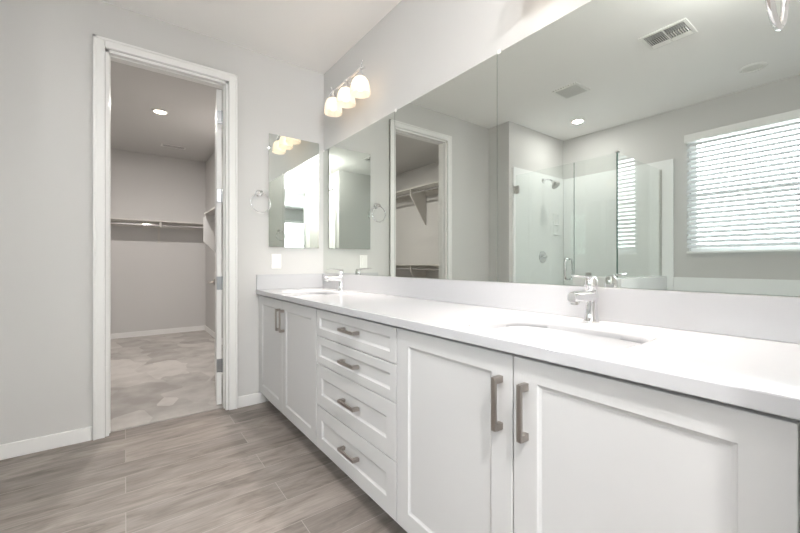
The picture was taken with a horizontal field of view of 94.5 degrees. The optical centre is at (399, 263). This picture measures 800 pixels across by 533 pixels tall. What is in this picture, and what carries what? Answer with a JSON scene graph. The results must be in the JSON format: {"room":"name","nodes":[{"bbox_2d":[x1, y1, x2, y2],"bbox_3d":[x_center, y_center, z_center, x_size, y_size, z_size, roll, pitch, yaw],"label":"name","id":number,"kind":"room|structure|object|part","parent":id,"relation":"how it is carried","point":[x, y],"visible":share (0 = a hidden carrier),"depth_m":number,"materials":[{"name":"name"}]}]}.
{"room":"bathroom","nodes":[
{"label":"bathroom","id":0,"kind":"room"},
{"bbox_2d":[111,149,205,333],"bbox_3d":[-4.151,-0.277,5.368,2.565,2.743,0.100,0,0,-37],"label":"wall","id":1,"kind":"structure","parent":0,"point":[155,285],"depth_m":5.64,"materials":[{"name":"paint"}]},
{"bbox_2d":[111,218,202,242],"bbox_3d":[-3.833,-0.464,5.317,1.914,0.318,0.359,0,0,-37],"label":"closet shelf","id":2,"kind":"object","parent":1,"relation":"attached to","point":[122,222],"visible":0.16,"depth_m":5.48,"materials":[{"name":"silver metal"}]},
{"bbox_3d":[-3.756,-0.555,5.213,1.913,0.032,0.032,0,0,-37],"label":"rod","id":3,"kind":"part","parent":2,"relation":"part of","materials":[{"name":"silver metal"}]},
{"bbox_2d":[111,325,204,338],"bbox_3d":[-4.117,1.052,5.323,2.365,0.085,0.013,0,0,-37],"label":"baseboard","id":4,"kind":"structure","parent":1,"relation":"attached to","point":[193,328],"depth_m":5.62,"materials":[{"name":"white paint"}]},
{"bbox_2d":[0,0,323,444],"bbox_3d":[-2.043,-0.277,2.271,3.350,2.743,0.115,0,0,-37],"label":"wall","id":5,"kind":"structure","parent":0,"point":[46,46],"depth_m":2.23,"materials":[{"name":"paint"}]},
{"bbox_2d":[0,426,91,459],"bbox_3d":[-2.163,1.052,2.103,0.636,0.085,0.013,0,0,-37],"label":"baseboard","id":6,"kind":"structure","parent":5,"relation":"attached to","point":[38,444],"depth_m":2.16,"materials":[{"name":"white paint"}]},
{"bbox_2d":[93,34,237,439],"bbox_3d":[-1.606,-0.161,2.597,0.840,2.512,0.157,0,0,-37],"label":"trim","id":7,"kind":"structure","parent":5,"relation":"attached to","point":[100,43],"depth_m":2.44,"materials":[{"name":"white paint"}]},
{"bbox_2d":[208,89,222,404],"bbox_3d":[-1.553,-0.125,3.116,0.156,2.416,0.667,0,0,-23],"label":"door","id":8,"kind":"structure","parent":5,"relation":"in","point":[218,281],"depth_m":2.84,"materials":[{"name":"white paint"}]},
{"bbox_2d":[238,392,265,407],"bbox_3d":[-1.145,1.052,2.860,0.206,0.085,0.013,0,0,-37],"label":"baseboard","id":9,"kind":"structure","parent":5,"relation":"attached to","point":[255,398],"depth_m":2.85,"materials":[{"name":"white paint"}]},
{"bbox_2d":[250,190,270,212],"bbox_3d":[-1.086,-0.481,2.870,0.158,0.187,0.066,0,0,-37],"label":"towel ring","id":10,"kind":"object","parent":5,"relation":"attached to","point":[258,193],"visible":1,"depth_m":2.86,"materials":[{"name":"silver metal"}]},
{"bbox_3d":[-1.086,-0.548,2.870,0.052,0.052,0.066,0,0,-37],"label":"wall post","id":11,"kind":"part","parent":10,"relation":"part of","materials":[{"name":"silver metal"}]},
{"bbox_2d":[271,254,280,268],"bbox_3d":[-0.995,-0.016,2.973,0.080,0.118,0.009,0,0,-37],"label":"switch plate","id":12,"kind":"object","parent":5,"relation":"attached to","point":[275,258],"visible":1,"depth_m":2.97,"materials":[{"name":"white plastic"}]},
{"bbox_2d":[269,133,318,247],"bbox_3d":[-0.873,-0.580,3.057,0.425,0.898,0.020,0,0,-37],"label":"mirror","id":13,"kind":"object","parent":5,"relation":"attached to","point":[293,163],"visible":1,"depth_m":3.04,"materials":[{"name":"silver mirror"}]},
{"bbox_2d":[0,330,406,532],"bbox_3d":[-2.024,1.131,2.245,3.550,0.088,7.650,0,0,-37],"label":"floor","id":14,"kind":"structure","parent":0,"point":[248,469],"depth_m":1.95,"materials":[{"name":"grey wood"}]},
{"bbox_2d":[259,295,323,452],"bbox_3d":[-0.576,0.667,2.609,0.584,0.855,1.092,0,0,-37],"label":"vanity cabinet","id":15,"kind":"object","parent":14,"relation":"on","point":[287,330],"visible":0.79,"depth_m":2.36,"materials":[{"name":"paint"}]},
{"bbox_3d":[-0.928,0.622,2.666,0.019,0.746,0.508,0,0,-37],"label":"door","id":16,"kind":"part","parent":15,"relation":"part of","materials":[{"name":"paint"}]},
{"bbox_3d":[-0.819,0.377,2.475,0.034,0.147,0.014,0,0,-37],"label":"handle","id":17,"kind":"part","parent":15,"relation":"part of","materials":[{"name":"silver metal"}]},
{"bbox_3d":[-0.773,0.377,2.414,0.034,0.147,0.014,0,0,-37],"label":"handle","id":18,"kind":"part","parent":15,"relation":"part of","materials":[{"name":"silver metal"}]},
{"bbox_3d":[-0.612,0.622,2.241,0.019,0.746,0.542,0,0,-37],"label":"door","id":19,"kind":"part","parent":15,"relation":"part of","materials":[{"name":"paint"}]},
{"bbox_2d":[317,309,407,532],"bbox_3d":[-0.028,0.667,1.873,0.584,0.855,0.741,0,0,-37],"label":"base cabinet","id":20,"kind":"object","parent":14,"relation":"on","point":[357,357],"visible":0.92,"depth_m":1.64,"materials":[{"name":"paint"}]},
{"bbox_3d":[-0.240,0.876,1.697,0.034,0.014,0.147,0,0,-37],"label":"handle","id":21,"kind":"part","parent":20,"relation":"part of","materials":[{"name":"silver metal"}]},
{"bbox_3d":[-0.240,0.650,1.697,0.034,0.014,0.147,0,0,-37],"label":"handle","id":22,"kind":"part","parent":20,"relation":"part of","materials":[{"name":"silver metal"}]},
{"bbox_3d":[-0.240,0.463,1.697,0.034,0.014,0.147,0,0,-37],"label":"handle","id":23,"kind":"part","parent":20,"relation":"part of","materials":[{"name":"silver metal"}]},
{"bbox_3d":[-0.240,0.312,1.697,0.034,0.014,0.147,0,0,-37],"label":"handle","id":24,"kind":"part","parent":20,"relation":"part of","materials":[{"name":"silver metal"}]},
{"bbox_3d":[-0.228,0.882,1.725,0.019,0.226,0.737,0,0,-37],"label":"drawer","id":25,"kind":"part","parent":20,"relation":"part of","materials":[{"name":"paint"}]},
{"bbox_3d":[-0.228,0.653,1.725,0.019,0.222,0.737,0,0,-37],"label":"drawer","id":26,"kind":"part","parent":20,"relation":"part of","materials":[{"name":"paint"}]},
{"bbox_3d":[-0.228,0.466,1.725,0.019,0.146,0.737,0,0,-37],"label":"drawer","id":27,"kind":"part","parent":20,"relation":"part of","materials":[{"name":"paint"}]},
{"bbox_3d":[-0.228,0.319,1.725,0.019,0.140,0.737,0,0,-37],"label":"drawer","id":28,"kind":"part","parent":20,"relation":"part of","materials":[{"name":"paint"}]},
{"bbox_2d":[397,328,799,532],"bbox_3d":[0.525,0.667,1.129,0.584,0.855,1.112,0,0,-37],"label":"vanity cabinet","id":29,"kind":"object","parent":14,"relation":"on","point":[489,440],"visible":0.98,"depth_m":0.88,"materials":[{"name":"paint"}]},
{"bbox_3d":[0.153,0.622,1.214,0.019,0.746,0.527,0,0,-37],"label":"door","id":30,"kind":"part","parent":29,"relation":"part of","materials":[{"name":"paint"}]},
{"bbox_3d":[0.267,0.384,1.016,0.034,0.147,0.014,0,0,-37],"label":"handle","id":31,"kind":"part","parent":29,"relation":"part of","materials":[{"name":"silver metal"}]},
{"bbox_3d":[0.315,0.384,0.952,0.034,0.147,0.014,0,0,-37],"label":"handle","id":32,"kind":"part","parent":29,"relation":"part of","materials":[{"name":"silver metal"}]},
{"bbox_2d":[256,273,799,419],"bbox_3d":[-0.015,0.163,1.871,0.573,0.150,2.949,0,0,-37],"label":"countertop","id":33,"kind":"structure","parent":29,"relation":"on","point":[734,349],"depth_m":1.10,"materials":[{"name":"white stone"}]},
{"bbox_2d":[324,268,343,290],"bbox_3d":[-0.488,0.121,2.766,0.159,0.168,0.054,0,0,-37],"label":"faucet","id":34,"kind":"object","parent":33,"relation":"on","point":[340,278],"visible":1,"depth_m":2.77,"materials":[{"name":"silver metal"}]},
{"bbox_3d":[-0.494,0.114,2.761,0.144,0.042,0.038,0,0,-37],"label":"spout","id":35,"kind":"part","parent":34,"relation":"part of","materials":[{"name":"silver metal"}]},
{"bbox_3d":[-0.487,0.064,2.766,0.146,0.054,0.043,0,0,-37],"label":"lever","id":36,"kind":"part","parent":34,"relation":"part of","materials":[{"name":"silver metal"}]},
{"bbox_2d":[489,326,640,348],"bbox_3d":[0.482,0.289,1.155,0.340,0.100,0.484,0,0,-37],"label":"sink basin","id":37,"kind":"object","parent":33,"relation":"in","point":[545,334],"visible":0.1,"depth_m":1.29,"materials":[{"name":"white ceramic"}]},
{"bbox_2d":[568,275,599,322],"bbox_3d":[0.628,0.121,1.264,0.159,0.168,0.054,0,0,-37],"label":"faucet","id":38,"kind":"object","parent":33,"relation":"on","point":[590,295],"visible":1,"depth_m":1.27,"materials":[{"name":"silver metal"}]},
{"bbox_3d":[0.622,0.114,1.260,0.144,0.042,0.038,0,0,-37],"label":"spout","id":39,"kind":"part","parent":38,"relation":"part of","materials":[{"name":"silver metal"}]},
{"bbox_3d":[0.629,0.064,1.265,0.146,0.054,0.043,0,0,-37],"label":"lever","id":40,"kind":"part","parent":38,"relation":"part of","materials":[{"name":"silver metal"}]},
{"bbox_3d":[0.469,0.622,0.789,0.019,0.746,0.524,0,0,-37],"label":"door","id":41,"kind":"part","parent":29,"relation":"part of","materials":[{"name":"paint"}]},
{"bbox_2d":[206,141,222,337],"bbox_3d":[-2.047,-0.277,4.605,0.100,2.743,3.635,0,0,-37],"label":"wall","id":42,"kind":"structure","parent":0,"point":[210,163],"depth_m":5.69,"materials":[{"name":"paint"}]},
{"bbox_2d":[203,203,222,258],"bbox_3d":[-1.922,-0.285,4.101,0.300,0.640,1.106,0,0,-37],"label":"closet shelf","id":43,"kind":"object","parent":42,"relation":"attached to","point":[209,219],"visible":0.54,"depth_m":4.47,"materials":[{"name":"white paint"}]},
{"bbox_2d":[205,325,222,344],"bbox_3d":[-2.089,1.052,4.566,0.013,0.085,3.622,0,0,-37],"label":"baseboard","id":44,"kind":"structure","parent":42,"relation":"attached to","point":[207,329],"depth_m":5.62,"materials":[{"name":"white paint"}]},
{"bbox_2d":[100,0,400,161],"bbox_3d":[-2.006,-1.688,2.221,3.550,0.080,7.710,0,0,-37],"label":"ceiling","id":45,"kind":"structure","parent":0,"point":[313,35],"depth_m":2.82,"materials":[{"name":"paint"}]},
{"bbox_2d":[152,109,167,114],"bbox_3d":[-2.604,-1.643,4.014,0.150,0.010,0.150,0,0,-37],"label":"recessed light","id":46,"kind":"object","parent":45,"relation":"in","point":[157,111],"visible":1,"depth_m":4.00,"materials":[{"name":"white plastic"}]},
{"bbox_2d":[161,143,185,149],"bbox_3d":[-3.192,-1.642,5.215,0.300,0.012,0.120,0,0,-37],"label":"ceiling vent","id":47,"kind":"object","parent":45,"relation":"in","point":[164,145],"visible":1,"depth_m":5.21,"materials":[{"name":"white plastic"}]},
{"bbox_2d":[324,0,799,297],"bbox_3d":[0.493,-0.277,1.752,0.100,2.743,3.975,0,0,-37],"label":"wall","id":48,"kind":"structure","parent":0,"point":[419,46],"depth_m":2.15,"materials":[{"name":"paint"}]},
{"bbox_2d":[324,60,369,116],"bbox_3d":[-0.363,-1.243,2.658,0.192,0.218,0.535,0,0,-37],"label":"vanity light","id":49,"kind":"object","parent":48,"relation":"attached to","point":[360,88],"visible":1,"depth_m":2.59,"materials":[{"name":"white glass"}]},
{"bbox_3d":[-0.506,-1.192,2.801,0.135,0.116,0.135,0,0,-37],"label":"lamp shade","id":50,"kind":"part","parent":49,"relation":"part of","materials":[{"name":"white glass"}]},
{"bbox_3d":[-0.386,-1.192,2.641,0.135,0.116,0.135,0,0,-37],"label":"lamp shade","id":51,"kind":"part","parent":49,"relation":"part of","materials":[{"name":"white glass"}]},
{"bbox_3d":[-0.347,-1.316,2.670,0.115,0.071,0.514,0,0,-37],"label":"arm","id":52,"kind":"part","parent":49,"relation":"part of","materials":[{"name":"silver metal"}]},
{"bbox_3d":[-0.267,-1.192,2.480,0.135,0.116,0.135,0,0,-37],"label":"lamp shade","id":53,"kind":"part","parent":49,"relation":"part of","materials":[{"name":"white glass"}]},
{"bbox_2d":[323,111,394,276],"bbox_3d":[-0.350,-0.449,2.793,0.009,1.072,1.062,0,0,-37],"label":"wall mirror","id":54,"kind":"object","parent":48,"relation":"attached to","point":[359,170],"visible":1,"depth_m":2.70,"materials":[{"name":"silver metal"}]},
{"bbox_2d":[395,54,496,281],"bbox_3d":[0.209,-0.449,2.041,0.009,1.072,0.811,0,0,-37],"label":"wall mirror","id":55,"kind":"object","parent":48,"relation":"attached to","point":[446,137],"visible":1,"depth_m":1.97,"materials":[{"name":"silver metal"}]},
{"bbox_2d":[322,273,799,343],"bbox_3d":[0.208,0.146,2.036,0.018,0.117,2.949,0,0,-37],"label":"backsplash","id":56,"kind":"structure","parent":48,"relation":"attached to","point":[772,318],"depth_m":1.24,"materials":[{"name":"white stone"}]},
{"bbox_2d":[497,0,799,296],"bbox_3d":[0.771,-0.449,1.287,0.009,1.072,1.070,0,0,-37],"label":"wall mirror","id":57,"kind":"object","parent":48,"relation":"attached to","point":[642,144],"visible":1,"depth_m":1.21,"materials":[{"name":"silver metal"}]},
{"bbox_3d":[-0.055,-0.276,-0.502,3.470,2.743,0.810,0,0,-37],"label":"wall","id":58,"kind":"structure","parent":0,"visible":0},
{"bbox_2d":[765,0,788,30],"bbox_3d":[0.588,-0.451,0.535,0.158,0.187,0.086,0,0,-37],"label":"pendant light","id":59,"kind":"object","parent":58,"relation":"attached to","point":[777,23],"visible":1,"depth_m":0.56,"materials":[{"name":"white glass"}]}
]}

